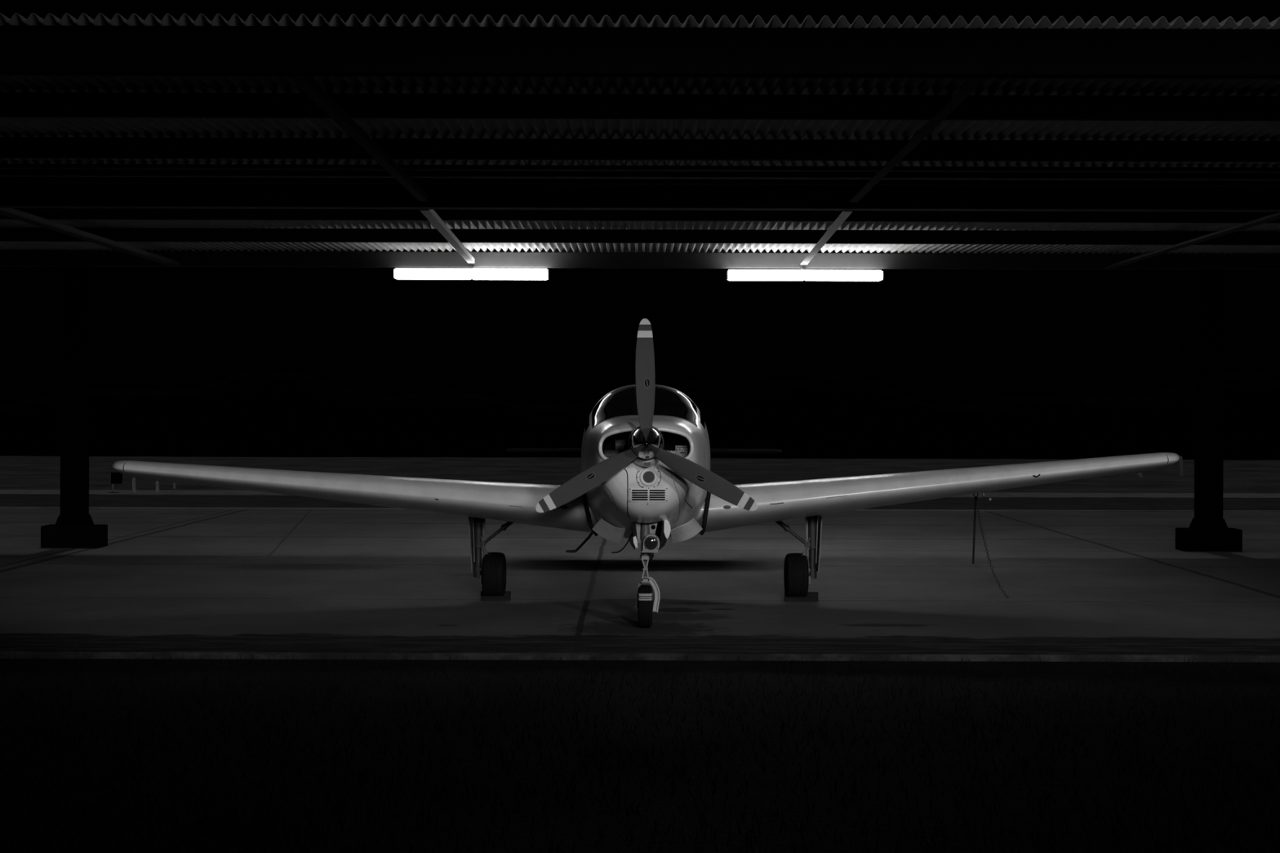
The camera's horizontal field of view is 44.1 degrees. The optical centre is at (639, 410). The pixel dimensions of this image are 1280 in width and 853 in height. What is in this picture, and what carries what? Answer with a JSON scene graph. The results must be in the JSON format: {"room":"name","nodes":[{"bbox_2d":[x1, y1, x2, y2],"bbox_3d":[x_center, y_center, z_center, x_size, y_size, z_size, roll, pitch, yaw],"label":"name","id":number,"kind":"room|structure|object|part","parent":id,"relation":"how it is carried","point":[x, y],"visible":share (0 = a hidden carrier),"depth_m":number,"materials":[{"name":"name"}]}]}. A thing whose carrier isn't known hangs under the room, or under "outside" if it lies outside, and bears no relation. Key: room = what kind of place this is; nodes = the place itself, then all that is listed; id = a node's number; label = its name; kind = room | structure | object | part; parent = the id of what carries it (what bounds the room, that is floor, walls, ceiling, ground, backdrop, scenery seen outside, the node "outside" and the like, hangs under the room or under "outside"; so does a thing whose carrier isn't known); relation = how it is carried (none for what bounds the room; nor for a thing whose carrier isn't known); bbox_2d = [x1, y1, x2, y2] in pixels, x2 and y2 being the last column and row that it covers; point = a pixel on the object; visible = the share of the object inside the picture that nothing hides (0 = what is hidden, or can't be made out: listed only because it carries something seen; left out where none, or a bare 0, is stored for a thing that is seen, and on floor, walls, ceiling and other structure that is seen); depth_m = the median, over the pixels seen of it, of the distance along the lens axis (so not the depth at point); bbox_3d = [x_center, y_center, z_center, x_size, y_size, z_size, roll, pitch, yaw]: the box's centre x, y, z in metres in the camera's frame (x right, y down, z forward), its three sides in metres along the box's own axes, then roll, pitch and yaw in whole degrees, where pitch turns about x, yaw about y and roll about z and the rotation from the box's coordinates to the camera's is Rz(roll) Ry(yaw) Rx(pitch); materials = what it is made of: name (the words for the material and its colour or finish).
{"room":"aircraft hangar","nodes":[
{"label":"aircraft hangar","id":0,"kind":"room"},
{"bbox_2d":[0,508,1279,662],"bbox_3d":[-0.006,1.970,20.275,32.000,0.300,16.950,0,0,0],"label":"floor","id":1,"kind":"structure","parent":0,"point":[214,584],"depth_m":15.95,"materials":[{"name":"concrete"}]},
{"bbox_2d":[40,266,107,547],"bbox_3d":[-7.430,-0.012,20.750,0.770,3.720,0.340,0,0,0],"label":"pillar","id":2,"kind":"structure","parent":1,"relation":"on","point":[74,527],"depth_m":20.68,"materials":[{"name":"black paint"}]},
{"bbox_2d":[480,595,511,600],"bbox_3d":[-1.376,1.795,15.060,0.280,0.042,0.070,0,0,0],"label":"chock","id":3,"kind":"object","parent":1,"relation":"on","point":[482,597],"visible":1,"depth_m":15.02,"materials":[{"name":"black rubber"}]},
{"bbox_2d":[480,591,511,595],"bbox_3d":[-1.413,1.795,15.460,0.288,0.042,0.070,0,0,0],"label":"chock","id":4,"kind":"object","parent":1,"relation":"on","point":[507,593],"visible":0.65,"depth_m":15.43,"materials":[{"name":"black rubber"}]},
{"bbox_2d":[111,318,1179,627],"bbox_3d":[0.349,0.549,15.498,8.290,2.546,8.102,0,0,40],"label":"airplane","id":5,"kind":"object","parent":1,"relation":"on","point":[646,475],"visible":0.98,"depth_m":14.23,"materials":[{"name":"white paint"}]},
{"bbox_3d":[-1.627,1.280,15.300,0.043,0.530,0.320,0,0,0],"label":"gear door","id":6,"kind":"part","parent":5,"relation":"part of","materials":[{"name":"grey metal"}]},
{"bbox_3d":[-1.553,1.240,15.220,0.129,0.450,0.035,0,0,-12],"label":"door rod","id":7,"kind":"part","parent":5,"relation":"part of","materials":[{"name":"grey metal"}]},
{"bbox_3d":[-0.412,0.554,12.479,0.948,0.155,0.062,-30,0,0],"label":"propeller blade","id":8,"kind":"part","parent":5,"relation":"part of","materials":[{"name":"paint"}]},
{"bbox_3d":[-0.061,1.024,13.370,0.059,0.286,0.400,0,0,0],"label":"door hinge plate","id":9,"kind":"part","parent":5,"relation":"part of","materials":[{"name":"black metal"}]},
{"bbox_3d":[-0.037,1.100,13.410,0.039,0.104,0.500,0,0,0],"label":"gear door","id":10,"kind":"part","parent":5,"relation":"part of","materials":[{"name":"white paint"}]},
{"bbox_3d":[0.018,1.532,13.197,0.120,0.259,0.095,0,0,0],"label":"fork crown","id":11,"kind":"part","parent":5,"relation":"part of","materials":[{"name":"grey metal"}]},
{"bbox_3d":[0.043,0.107,14.010,0.940,0.128,0.012,0,0,0],"label":"windshield trim","id":12,"kind":"part","parent":5,"relation":"part of","materials":[{"name":"grey metal"}]},
{"bbox_3d":[0.044,-0.251,12.476,0.161,0.949,0.029,0,0,-19],"label":"propeller blade","id":13,"kind":"part","parent":5,"relation":"part of","materials":[{"name":"paint"}]},
{"bbox_3d":[0.061,1.010,13.277,0.206,0.206,0.125,0,0,0],"label":"trunnion frame","id":14,"kind":"part","parent":5,"relation":"part of","materials":[{"name":"paint"}]},
{"bbox_3d":[0.066,0.687,12.758,0.309,0.118,0.065,0,0,0],"label":"louvre panel","id":15,"kind":"part","parent":5,"relation":"part of","materials":[{"name":"white paint"}]},
{"bbox_2d":[644,537,657,549],"bbox_3d":[0.092,1.098,13.055,0.108,0.108,0.051,0,0,0],"label":"landing light","id":16,"kind":"object","parent":5,"relation":"attached to","point":[651,543],"depth_m":13.03,"materials":[{"name":"clear glass"}]},
{"bbox_3d":[0.104,1.540,13.193,0.128,0.295,0.054,0,0,0],"label":"fork arm","id":17,"kind":"part","parent":5,"relation":"part of","materials":[{"name":"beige paint"}]},
{"bbox_3d":[0.193,1.024,13.370,0.068,0.295,0.400,0,0,0],"label":"door hinge plate","id":18,"kind":"part","parent":5,"relation":"part of","materials":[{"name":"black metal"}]},
{"bbox_3d":[0.228,0.989,13.410,0.057,0.172,0.500,0,0,0],"label":"gear door","id":19,"kind":"part","parent":5,"relation":"part of","materials":[{"name":"white paint"}]},
{"bbox_3d":[0.514,0.545,12.479,0.948,0.155,0.062,29,0,0],"label":"propeller blade","id":20,"kind":"part","parent":5,"relation":"part of","materials":[{"name":"paint"}]},
{"bbox_3d":[1.656,1.250,15.220,0.129,0.450,0.035,0,0,12],"label":"door rod","id":21,"kind":"part","parent":5,"relation":"part of","materials":[{"name":"grey metal"}]},
{"bbox_3d":[1.730,1.290,15.300,0.043,0.530,0.320,0,0,0],"label":"gear door","id":22,"kind":"part","parent":5,"relation":"part of","materials":[{"name":"grey metal"}]},
{"bbox_2d":[972,497,977,564],"bbox_3d":[3.595,1.331,16.975,0.028,0.980,3.542,0,0,12],"label":"chain","id":23,"kind":"object","parent":5,"relation":"hanging from","point":[975,502],"visible":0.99,"depth_m":16.82,"materials":[{"name":"grey metal"}]},
{"bbox_2d":[975,497,1008,598],"bbox_3d":[3.401,1.326,15.235,0.316,0.982,0.031,0,0,5],"label":"chain","id":24,"kind":"object","parent":5,"relation":"hanging from","point":[976,497],"visible":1,"depth_m":15.23,"materials":[{"name":"grey metal"}]},
{"bbox_2d":[784,596,818,601],"bbox_3d":[1.540,1.804,15.060,0.317,0.042,0.070,0,0,0],"label":"chock","id":25,"kind":"object","parent":1,"relation":"on","point":[786,598],"visible":1,"depth_m":15.02,"materials":[{"name":"black rubber"}]},
{"bbox_2d":[784,591,818,596],"bbox_3d":[1.581,1.804,15.460,0.325,0.042,0.070,0,0,0],"label":"chock","id":26,"kind":"object","parent":1,"relation":"on","point":[810,593],"visible":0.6,"depth_m":15.43,"materials":[{"name":"black rubber"}]},
{"bbox_2d":[1175,271,1242,551],"bbox_3d":[7.480,0.032,20.750,0.770,3.720,0.340,0,0,0],"label":"pillar","id":27,"kind":"structure","parent":1,"relation":"on","point":[1207,531],"depth_m":20.68,"materials":[{"name":"black paint"}]},
{"bbox_2d":[0,13,1279,254],"bbox_3d":[0.000,-2.090,15.020,18.991,0.050,13.160,0,0,0],"label":"ceiling","id":28,"kind":"structure","parent":0,"point":[212,127],"depth_m":11.59,"materials":[{"name":"grey metal"}]},
{"bbox_2d":[0,25,1279,79],"bbox_3d":[0.006,-1.940,8.550,18.800,0.249,0.100,0,0,0],"label":"roof beam","id":29,"kind":"structure","parent":28,"relation":"attached to","point":[24,50],"depth_m":8.50,"materials":[{"name":"black metal"}]},
{"bbox_2d":[0,182,1279,212],"bbox_3d":[0.006,-1.932,14.120,18.800,0.264,0.140,0,0,0],"label":"cross beam","id":30,"kind":"structure","parent":28,"relation":"attached to","point":[12,195],"depth_m":14.10,"materials":[{"name":"black metal"}]},
{"bbox_2d":[0,208,179,266],"bbox_3d":[-6.044,-1.898,14.625,0.120,0.060,11.750,0,0,0],"label":"rafter","id":31,"kind":"object","parent":30,"relation":"attached to","point":[13,213],"visible":1,"depth_m":17.03,"materials":[{"name":"paint"}]},
{"bbox_2d":[848,78,986,202],"bbox_3d":[1.891,-1.872,11.375,0.075,0.055,5.250,0,0,0],"label":"rafter","id":32,"kind":"object","parent":30,"relation":"attached to","point":[973,83],"visible":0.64,"depth_m":10.52,"materials":[{"name":"paint"}]},
{"bbox_2d":[1101,212,1279,269],"bbox_3d":[6.056,-1.862,14.625,0.120,0.060,11.750,0,0,0],"label":"rafter","id":33,"kind":"object","parent":30,"relation":"attached to","point":[1277,215],"visible":1,"depth_m":17.09,"materials":[{"name":"paint"}]},
{"bbox_2d":[0,250,1279,270],"bbox_3d":[0.006,-1.964,20.700,18.800,0.192,0.160,0,0,0],"label":"girder","id":34,"kind":"object","parent":28,"relation":"attached to","point":[7,258],"visible":1,"depth_m":20.62,"materials":[{"name":"grey metal"}]},
{"bbox_2d":[393,266,549,279],"bbox_3d":[-2.190,-1.787,20.525,2.014,0.173,0.210,0,0,0],"label":"lamp","id":35,"kind":"object","parent":34,"relation":"attached to","point":[422,273],"visible":1,"depth_m":20.42,"materials":[{"name":"grey plastic"}]},
{"bbox_2d":[394,268,471,279],"bbox_3d":[-2.689,-1.769,20.510,0.991,0.133,0.180,0,0,0],"label":"diffuser","id":36,"kind":"object","parent":35,"relation":"attached to","point":[399,273],"depth_m":20.42,"materials":[{"name":"grey plastic"}]},
{"bbox_2d":[471,268,547,279],"bbox_3d":[-1.690,-1.766,20.510,0.991,0.133,0.180,0,0,0],"label":"diffuser","id":37,"kind":"object","parent":35,"relation":"attached to","point":[476,273],"depth_m":20.42,"materials":[{"name":"grey plastic"}]},
{"bbox_2d":[726,267,883,280],"bbox_3d":[2.141,-1.770,20.525,2.028,0.166,0.210,0,0,0],"label":"lamp","id":38,"kind":"object","parent":34,"relation":"attached to","point":[803,273],"visible":1,"depth_m":20.42,"materials":[{"name":"grey"}]},
{"bbox_2d":[727,270,804,280],"bbox_3d":[1.638,-1.751,20.510,0.998,0.126,0.180,0,0,0],"label":"diffuser","id":39,"kind":"object","parent":38,"relation":"attached to","point":[732,275],"depth_m":20.42,"materials":[{"name":"grey plastic"}]},
{"bbox_2d":[804,270,882,280],"bbox_3d":[2.643,-1.748,20.510,0.998,0.126,0.180,0,0,0],"label":"diffuser","id":40,"kind":"object","parent":38,"relation":"attached to","point":[810,275],"depth_m":20.42,"materials":[{"name":"grey plastic"}]},
{"bbox_2d":[0,227,1279,244],"bbox_3d":[0.006,-1.987,18.030,18.800,0.154,0.060,0,0,0],"label":"purlin","id":41,"kind":"object","parent":28,"relation":"attached to","point":[6,234],"visible":1,"depth_m":18.00,"materials":[{"name":"paint"}]},
{"bbox_2d":[419,208,474,262],"bbox_3d":[-2.056,-1.873,17.259,0.085,0.147,6.086,0,0,-2],"label":"rafter","id":42,"kind":"object","parent":41,"relation":"attached to","point":[430,214],"visible":0.96,"depth_m":16.41,"materials":[{"name":"grey paint"}]},
{"bbox_2d":[800,210,852,264],"bbox_3d":[1.990,-1.858,17.261,0.085,0.137,6.086,0,0,2],"label":"rafter","id":43,"kind":"object","parent":41,"relation":"attached to","point":[844,215],"visible":0.96,"depth_m":16.44,"materials":[{"name":"grey paint"}]},
{"bbox_2d":[0,208,1279,222],"bbox_3d":[0.006,-1.987,15.930,18.800,0.154,0.060,0,0,0],"label":"purlin","id":44,"kind":"object","parent":28,"relation":"attached to","point":[46,213],"visible":0.58,"depth_m":15.90,"materials":[{"name":"paint"}]},
{"bbox_3d":[0.006,-1.987,12.030,18.800,0.154,0.060,0,0,0],"label":"purlin","id":45,"kind":"object","parent":28,"relation":"attached to","visible":0},
{"bbox_2d":[287,75,426,200],"bbox_3d":[-1.924,-1.883,11.375,0.075,0.055,5.250,0,0,0],"label":"rafter","id":46,"kind":"object","parent":45,"relation":"attached to","point":[307,84],"visible":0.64,"depth_m":10.55,"materials":[{"name":"paint"}]},
{"bbox_2d":[632,457,659,466],"bbox_3d":[0.050,0.380,12.680,0.238,0.162,0.200,0,0,0],"label":"hub","id":47,"kind":"object","parent":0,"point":[654,462],"depth_m":12.63,"materials":[{"name":"white paint"}]},
{"label":"outside","id":48,"kind":"structure","parent":0,"visible":0},
{"bbox_2d":[0,652,1279,852],"bbox_3d":[-0.006,2.020,-0.105,32.000,0.300,23.790,0,0,0],"label":"lawn","id":49,"kind":"structure","parent":48,"point":[761,797],"depth_m":8.51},
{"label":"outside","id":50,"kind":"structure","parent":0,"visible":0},
{"bbox_2d":[0,494,1279,511],"bbox_3d":[-0.006,1.980,31.175,60.000,0.300,4.450,0,0,0],"label":"strip","id":51,"kind":"object","parent":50,"point":[6,500],"depth_m":31.03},
{"bbox_2d":[0,506,1279,511],"bbox_3d":[-0.006,1.958,28.850,60.000,0.300,0.200,0,0,0],"label":"kerb line","id":52,"kind":"object","parent":51,"relation":"on","point":[0,507],"depth_m":28.75,"materials":[{"name":"concrete"}]},
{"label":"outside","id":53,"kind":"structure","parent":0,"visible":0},
{"bbox_2d":[0,455,1279,493],"bbox_3d":[-0.006,1.990,61.700,120.000,0.300,56.600,0,0,0],"label":"field","id":54,"kind":"structure","parent":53,"point":[16,472],"depth_m":48.73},
{"bbox_2d":[110,471,122,492],"bbox_3d":[-11.339,1.575,34.200,0.220,0.522,0.200,0,0,0],"label":"utility box","id":55,"kind":"object","parent":54,"relation":"on","point":[116,477],"visible":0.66,"depth_m":34.12,"materials":[{"name":"paint"}]},
{"bbox_2d":[0,489,1279,498],"bbox_3d":[-0.021,1.914,34.200,59.970,0.212,1.800,0,0,0],"label":"kerb","id":56,"kind":"object","parent":54,"relation":"on","point":[30,492],"visible":0.23,"depth_m":34.02,"materials":[{"name":"concrete"}]},
{"bbox_2d":[132,477,136,493],"bbox_3d":[-10.866,1.629,33.900,0.071,0.358,0.058,0,0,0],"label":"marker stake","id":57,"kind":"object","parent":56,"relation":"on","point":[134,486],"visible":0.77,"depth_m":33.88,"materials":[{"name":"white paint"}]},
{"bbox_2d":[155,480,159,493],"bbox_3d":[-10.363,1.664,33.900,0.071,0.289,0.058,0,0,0],"label":"marker stake","id":58,"kind":"object","parent":56,"relation":"on","point":[157,482],"visible":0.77,"depth_m":33.88,"materials":[{"name":"white paint"}]},
{"bbox_2d":[1177,455,1182,476],"bbox_3d":[15.416,1.595,45.000,0.110,0.583,0.093,0,0,0],"label":"marker stake","id":59,"kind":"object","parent":54,"relation":"on","point":[1180,460],"visible":0.82,"depth_m":44.95,"materials":[{"name":"white paint"}]}
]}

